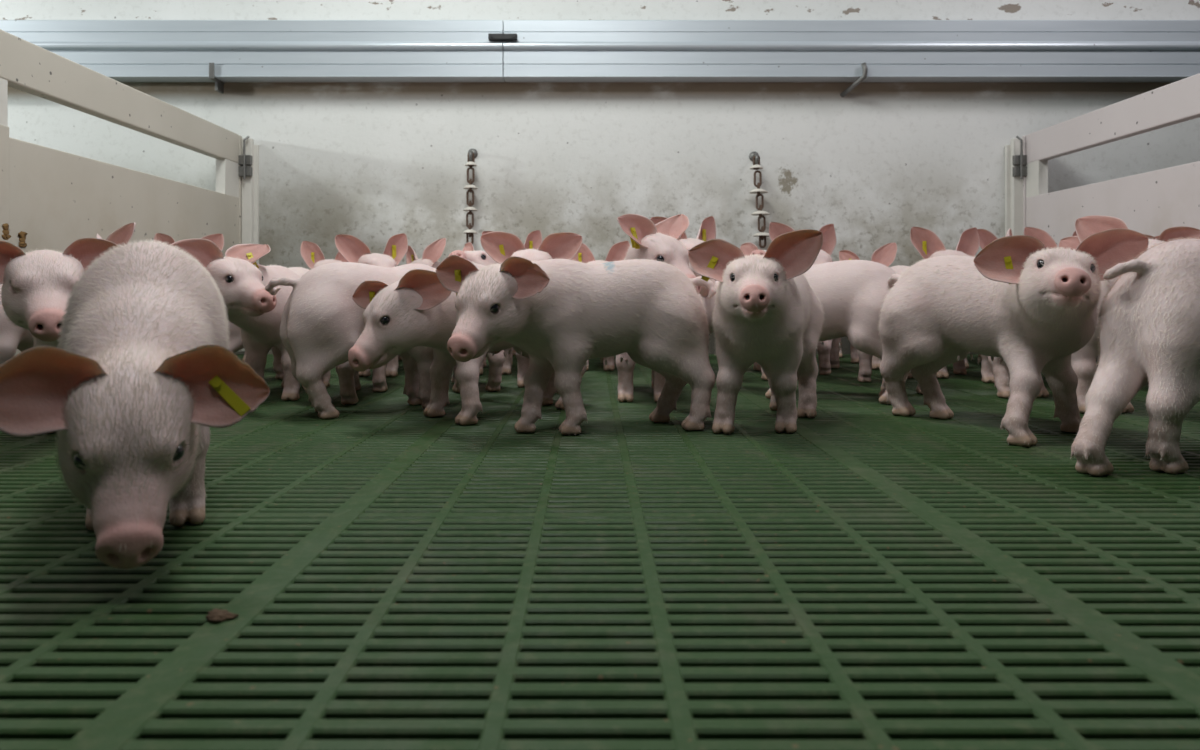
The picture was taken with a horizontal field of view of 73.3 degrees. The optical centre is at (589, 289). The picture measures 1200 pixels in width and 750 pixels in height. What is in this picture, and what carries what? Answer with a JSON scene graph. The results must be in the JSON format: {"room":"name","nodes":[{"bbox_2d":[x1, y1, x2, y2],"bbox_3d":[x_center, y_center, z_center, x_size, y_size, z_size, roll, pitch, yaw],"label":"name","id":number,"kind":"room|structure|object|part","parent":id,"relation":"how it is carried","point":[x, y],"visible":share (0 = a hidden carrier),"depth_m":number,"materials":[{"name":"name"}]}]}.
{"room":"farm building","nodes":[
{"label":"farm building","id":0,"kind":"room"},
{"bbox_2d":[0,354,1199,749],"bbox_3d":[0.128,0.253,1.260,7.455,0.046,3.280,0,0,0],"label":"floor","id":1,"kind":"structure","parent":0,"point":[863,576],"depth_m":0.63,"materials":[{"name":"green plastic"}]},
{"bbox_2d":[0,284,33,364],"bbox_3d":[-1.126,0.095,1.442,0.157,0.271,0.425,0,0,8],"label":"piglet","id":2,"kind":"object","parent":1,"relation":"on","point":[13,338],"visible":0.2,"depth_m":1.47,"materials":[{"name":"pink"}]},
{"bbox_2d":[0,238,118,433],"bbox_3d":[-0.851,0.077,1.337,0.204,0.310,0.549,0,0,-18],"label":"piglet","id":3,"kind":"object","parent":1,"relation":"on","point":[36,287],"visible":0.41,"depth_m":1.13},
{"bbox_2d":[96,222,135,245],"bbox_3d":[-1.008,0.044,1.869,0.176,0.373,0.474,0,0,6],"label":"piglet","id":4,"kind":"object","parent":1,"relation":"on","point":[122,235],"visible":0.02,"depth_m":1.71,"materials":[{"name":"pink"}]},
{"bbox_2d":[0,29,258,355],"bbox_3d":[-1.232,-0.166,1.825,0.088,0.768,2.149,0,0,0],"label":"wall","id":5,"kind":"structure","parent":1,"relation":"on","point":[50,198],"depth_m":2.06,"materials":[{"name":"beige plastic"}]},
{"bbox_2d":[2,223,10,239],"bbox_3d":[-1.234,-0.123,1.705,0.002,0.036,0.030,0,0,0],"label":"nipple drinker","id":6,"kind":"object","parent":5,"relation":"attached to","point":[6,227],"depth_m":1.71,"materials":[{"name":"brown metal"}]},
{"bbox_2d":[18,231,26,247],"bbox_3d":[-1.239,-0.110,1.762,0.002,0.036,0.031,0,0,0],"label":"nipple drinker","id":7,"kind":"object","parent":5,"relation":"attached to","point":[22,235],"depth_m":1.76,"materials":[{"name":"brown metal"}]},
{"bbox_3d":[-1.257,-0.498,1.802,0.035,0.104,2.105,0,0,0],"label":"rail","id":8,"kind":"part","parent":5,"relation":"part of","materials":[{"name":"beige plastic"}]},
{"bbox_3d":[-1.213,-0.161,2.882,0.050,0.758,0.034,0,0,0],"label":"post","id":9,"kind":"part","parent":5,"relation":"part of","materials":[{"name":"plastic"}]},
{"bbox_2d":[0,239,269,568],"bbox_3d":[-0.436,0.090,0.819,0.204,0.289,0.516,0,0,-22],"label":"piglet","id":10,"kind":"object","parent":1,"relation":"on","point":[139,376],"visible":1,"depth_m":0.64,"materials":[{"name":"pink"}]},
{"bbox_2d":[153,233,245,361],"bbox_3d":[-1.114,0.038,2.370,0.188,0.390,0.534,0,0,0],"label":"piglet","id":11,"kind":"object","parent":1,"relation":"on","point":[218,239],"visible":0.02,"depth_m":2.24,"materials":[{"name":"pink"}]},
{"bbox_2d":[205,608,238,622],"bbox_3d":[-0.259,0.227,0.564,0.022,0.005,0.016,0,0,26],"label":"dropping","id":12,"kind":"object","parent":1,"relation":"on","point":[216,615],"visible":1,"depth_m":0.56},
{"bbox_2d":[171,238,330,400],"bbox_3d":[-0.671,0.069,1.707,0.179,0.328,0.534,0,0,-2],"label":"piglet","id":13,"kind":"object","parent":1,"relation":"on","point":[240,280],"visible":0.61,"depth_m":1.58,"materials":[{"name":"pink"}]},
{"bbox_2d":[227,322,283,378],"bbox_3d":[-0.797,0.097,2.011,0.154,0.265,0.416,0,0,29],"label":"piglet","id":14,"kind":"object","parent":1,"relation":"on","point":[235,344],"visible":0.09,"depth_m":1.87,"materials":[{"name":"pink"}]},
{"bbox_2d":[300,241,347,268],"bbox_3d":[-0.795,0.041,2.607,0.185,0.383,0.524,0,0,0],"label":"piglet","id":15,"kind":"object","parent":1,"relation":"on","point":[311,253],"visible":0.07,"depth_m":2.47,"materials":[{"name":"pink fur"}]},
{"bbox_2d":[310,361,387,404],"bbox_3d":[-0.511,0.097,1.782,0.154,0.265,0.416,0,0,3],"label":"piglet","id":16,"kind":"object","parent":1,"relation":"on","point":[349,382],"visible":0.06,"depth_m":1.61,"materials":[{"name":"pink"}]},
{"bbox_2d":[335,233,407,376],"bbox_3d":[-0.553,0.042,2.193,0.179,0.380,0.481,0,0,1],"label":"piglet","id":17,"kind":"object","parent":1,"relation":"on","point":[351,248],"visible":0.11,"depth_m":2.04,"materials":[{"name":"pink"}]},
{"bbox_2d":[262,261,501,418],"bbox_3d":[-0.386,0.089,1.587,0.499,0.291,0.219,0,0,-34],"label":"piglet","id":18,"kind":"object","parent":1,"relation":"on","point":[321,321],"visible":0.49,"depth_m":1.44,"materials":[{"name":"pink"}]},
{"bbox_2d":[406,238,445,267],"bbox_3d":[-0.500,0.035,2.676,0.185,0.392,0.498,0,0,6],"label":"piglet","id":19,"kind":"object","parent":1,"relation":"on","point":[431,254],"visible":0.06,"depth_m":2.51,"materials":[{"name":"pink fur"}]},
{"bbox_2d":[348,262,586,424],"bbox_3d":[-0.206,0.088,1.472,0.510,0.290,0.193,0,0,-43],"label":"piglet","id":20,"kind":"object","parent":1,"relation":"on","point":[410,312],"visible":0.48,"depth_m":1.32,"materials":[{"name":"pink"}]},
{"bbox_2d":[451,350,504,392],"bbox_3d":[-0.332,0.097,1.948,0.154,0.265,0.416,0,0,-32],"label":"piglet","id":21,"kind":"object","parent":1,"relation":"on","point":[496,362],"visible":0.12,"depth_m":1.81,"materials":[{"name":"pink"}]},
{"bbox_2d":[449,242,523,374],"bbox_3d":[-0.279,0.052,2.245,0.190,0.363,0.494,0,0,-5],"label":"piglet","id":22,"kind":"object","parent":1,"relation":"on","point":[468,252],"visible":0.15,"depth_m":2.08,"materials":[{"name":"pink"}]},
{"bbox_2d":[482,230,541,355],"bbox_3d":[-0.234,0.022,2.639,0.199,0.421,0.533,0,0,1],"label":"piglet","id":23,"kind":"object","parent":1,"relation":"on","point":[534,238],"visible":0.03,"depth_m":2.54,"materials":[{"name":"pink fur"}]},
{"bbox_2d":[480,231,581,387],"bbox_3d":[-0.144,0.052,1.919,0.222,0.360,0.564,0,0,-6],"label":"piglet","id":24,"kind":"object","parent":1,"relation":"on","point":[498,245],"visible":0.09,"depth_m":1.76,"materials":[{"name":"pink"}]},
{"bbox_2d":[436,255,717,434],"bbox_3d":[-0.016,0.089,1.333,0.472,0.291,0.204,0,0,-24],"label":"piglet","id":25,"kind":"object","parent":1,"relation":"on","point":[564,314],"visible":1,"depth_m":1.30,"materials":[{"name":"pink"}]},
{"bbox_2d":[572,241,629,370],"bbox_3d":[0.025,0.049,2.341,0.178,0.368,0.504,0,0,0],"label":"piglet","id":26,"kind":"object","parent":1,"relation":"on","point":[617,252],"visible":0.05,"depth_m":2.22,"materials":[{"name":"pink fur"}]},
{"bbox_2d":[615,214,700,401],"bbox_3d":[0.122,0.042,1.701,0.180,0.382,0.501,0,0,3],"label":"piglet","id":27,"kind":"object","parent":1,"relation":"on","point":[659,241],"visible":0.22,"depth_m":1.52,"materials":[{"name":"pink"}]},
{"bbox_2d":[650,216,715,280],"bbox_3d":[0.247,0.020,2.200,0.200,0.425,0.538,0,0,2],"label":"piglet","id":28,"kind":"object","parent":1,"relation":"on","point":[707,230],"visible":0.08,"depth_m":2.08,"materials":[{"name":"pink fur"}]},
{"bbox_2d":[740,242,765,256],"bbox_3d":[0.550,0.041,2.614,0.200,0.384,0.523,0,0,-5],"label":"piglet","id":29,"kind":"object","parent":1,"relation":"on","point":[748,248],"visible":0.06,"depth_m":2.54,"materials":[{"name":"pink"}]},
{"bbox_2d":[688,229,824,433],"bbox_3d":[0.299,0.068,1.361,0.205,0.324,0.443,0,0,24],"label":"piglet","id":30,"kind":"object","parent":1,"relation":"on","point":[767,313],"visible":1,"depth_m":1.28,"materials":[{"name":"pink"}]},
{"bbox_2d":[753,222,835,379],"bbox_3d":[0.496,0.034,2.109,0.192,0.398,0.544,0,0,-12],"label":"piglet","id":31,"kind":"object","parent":1,"relation":"on","point":[776,229],"visible":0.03,"depth_m":1.98,"materials":[{"name":"pink fur"}]},
{"bbox_2d":[693,259,909,403],"bbox_3d":[0.450,0.084,1.762,0.523,0.303,0.218,0,0,20],"label":"piglet","id":32,"kind":"object","parent":1,"relation":"on","point":[851,293],"visible":0.3,"depth_m":1.65,"materials":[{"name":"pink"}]},
{"bbox_2d":[815,337,840,374],"bbox_3d":[0.670,0.097,2.348,0.154,0.265,0.416,0,0,24],"label":"piglet","id":33,"kind":"object","parent":1,"relation":"on","point":[828,354],"visible":0.08,"depth_m":2.18,"materials":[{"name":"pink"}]},
{"bbox_2d":[839,242,896,362],"bbox_3d":[0.869,0.044,2.588,0.176,0.373,0.474,0,0,8],"label":"piglet","id":34,"kind":"object","parent":1,"relation":"on","point":[886,254],"visible":0.07,"depth_m":2.43,"materials":[{"name":"pink fur"}]},
{"bbox_2d":[857,350,922,393],"bbox_3d":[0.718,0.097,1.947,0.154,0.265,0.416,0,0,4],"label":"piglet","id":35,"kind":"object","parent":1,"relation":"on","point":[865,360],"visible":0.06,"depth_m":2.00,"materials":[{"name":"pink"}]},
{"bbox_2d":[872,227,979,377],"bbox_3d":[0.885,0.038,2.150,0.188,0.390,0.534,0,0,-2],"label":"piglet","id":36,"kind":"object","parent":1,"relation":"on","point":[926,242],"visible":0.13,"depth_m":2.01,"materials":[{"name":"pink fur"}]},
{"bbox_2d":[953,355,994,382],"bbox_3d":[1.028,0.097,2.043,0.154,0.265,0.416,0,0,6],"label":"piglet","id":37,"kind":"object","parent":1,"relation":"on","point":[959,367],"visible":0.07,"depth_m":2.00,"materials":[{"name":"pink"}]},
{"bbox_2d":[964,228,1011,368],"bbox_3d":[1.137,0.027,2.413,0.191,0.410,0.519,0,0,-3],"label":"piglet","id":38,"kind":"object","parent":1,"relation":"on","point":[986,237],"visible":0.02,"depth_m":2.24,"materials":[{"name":"pink fur"}]},
{"bbox_2d":[878,228,1148,446],"bbox_3d":[0.679,0.074,1.320,0.242,0.323,0.489,0,0,-15],"label":"piglet","id":39,"kind":"object","parent":1,"relation":"on","point":[1028,304],"visible":1,"depth_m":1.27,"materials":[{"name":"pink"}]},
{"bbox_2d":[978,227,1076,359],"bbox_3d":[1.337,0.027,2.438,0.199,0.412,0.564,0,0,2],"label":"piglet","id":40,"kind":"object","parent":1,"relation":"on","point":[1043,236],"visible":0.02,"depth_m":2.29,"materials":[{"name":"pink fur"}]},
{"bbox_2d":[988,215,1199,413],"bbox_3d":[0.946,0.050,1.542,0.188,0.367,0.525,0,0,-1],"label":"piglet","id":41,"kind":"object","parent":1,"relation":"on","point":[1083,362],"visible":0.09,"depth_m":1.49,"materials":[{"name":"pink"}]},
{"bbox_2d":[1005,73,1199,361],"bbox_3d":[1.534,-0.166,1.925,0.088,0.768,1.949,0,0,0],"label":"wall","id":42,"kind":"structure","parent":1,"relation":"on","point":[1151,203],"depth_m":2.40,"materials":[{"name":"white plastic"}]},
{"bbox_3d":[1.515,-0.161,2.882,0.050,0.758,0.034,0,0,0],"label":"post","id":43,"kind":"part","parent":42,"relation":"part of","materials":[{"name":"plastic"}]},
{"bbox_3d":[1.559,-0.498,1.903,0.035,0.104,1.905,0,0,0],"label":"rail","id":44,"kind":"part","parent":42,"relation":"part of","materials":[{"name":"white plastic"}]},
{"bbox_2d":[1058,234,1156,249],"bbox_3d":[1.183,0.053,1.941,0.188,0.359,0.489,0,0,2],"label":"piglet","id":45,"kind":"object","parent":1,"relation":"on","point":[1072,242],"visible":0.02,"depth_m":1.89,"materials":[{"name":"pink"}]},
{"bbox_2d":[1070,236,1199,476],"bbox_3d":[0.894,0.068,1.114,0.613,0.335,0.227,0,0,-34],"label":"piglet","id":46,"kind":"object","parent":1,"relation":"on","point":[1149,327],"visible":1,"depth_m":1.02,"materials":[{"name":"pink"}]},
{"bbox_2d":[0,0,1199,353],"bbox_3d":[0.000,-0.494,2.975,7.200,2.050,0.150,0,0,0],"label":"wall","id":47,"kind":"structure","parent":0,"point":[373,163],"depth_m":2.90,"materials":[{"name":"paint"}]},
{"bbox_2d":[209,63,224,93],"bbox_3d":[-1.320,-0.749,2.857,0.018,0.087,0.084,0,0,0],"label":"wall bracket","id":48,"kind":"object","parent":47,"relation":"attached to","point":[219,85],"visible":1,"depth_m":2.85,"materials":[{"name":"metal"}]},
{"bbox_2d":[0,20,504,81],"bbox_3d":[-1.903,-0.846,2.854,3.194,0.201,0.087,0,0,0],"label":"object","id":49,"kind":"object","parent":47,"relation":"attached to","point":[119,50],"visible":0.78,"depth_m":2.83,"materials":[{"name":"metal"}]},
{"bbox_2d":[488,33,516,40],"bbox_3d":[-0.304,-0.881,2.812,0.100,0.021,0.026,0,0,0],"label":"clip","id":50,"kind":"object","parent":49,"relation":"attached to","point":[491,36],"visible":1,"depth_m":2.80,"materials":[{"name":"black rubber"}]},
{"bbox_2d":[463,149,477,243],"bbox_3d":[-0.423,-0.333,2.865,0.052,0.349,0.070,0,0,0],"label":"chain","id":51,"kind":"object","parent":47,"relation":"hanging from","point":[472,153],"visible":1,"depth_m":2.85,"materials":[{"name":"metal"}]},
{"bbox_2d":[749,152,769,247],"bbox_3d":[0.604,-0.323,2.861,0.080,0.349,0.079,0,0,0],"label":"chain","id":52,"kind":"object","parent":47,"relation":"hanging from","point":[753,156],"visible":0.99,"depth_m":2.85,"materials":[{"name":"metal"}]},
{"bbox_2d":[503,20,1199,81],"bbox_3d":[1.599,-0.846,2.854,3.803,0.201,0.087,0,0,0],"label":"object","id":53,"kind":"object","parent":47,"relation":"attached to","point":[543,50],"visible":1,"depth_m":2.83,"materials":[{"name":"metal"}]},
{"bbox_2d":[840,62,867,96],"bbox_3d":[0.931,-0.741,2.851,0.021,0.101,0.114,0,0,-32],"label":"wall bracket","id":54,"kind":"object","parent":47,"relation":"attached to","point":[864,66],"visible":1,"depth_m":2.83,"materials":[{"name":"metal"}]}
]}

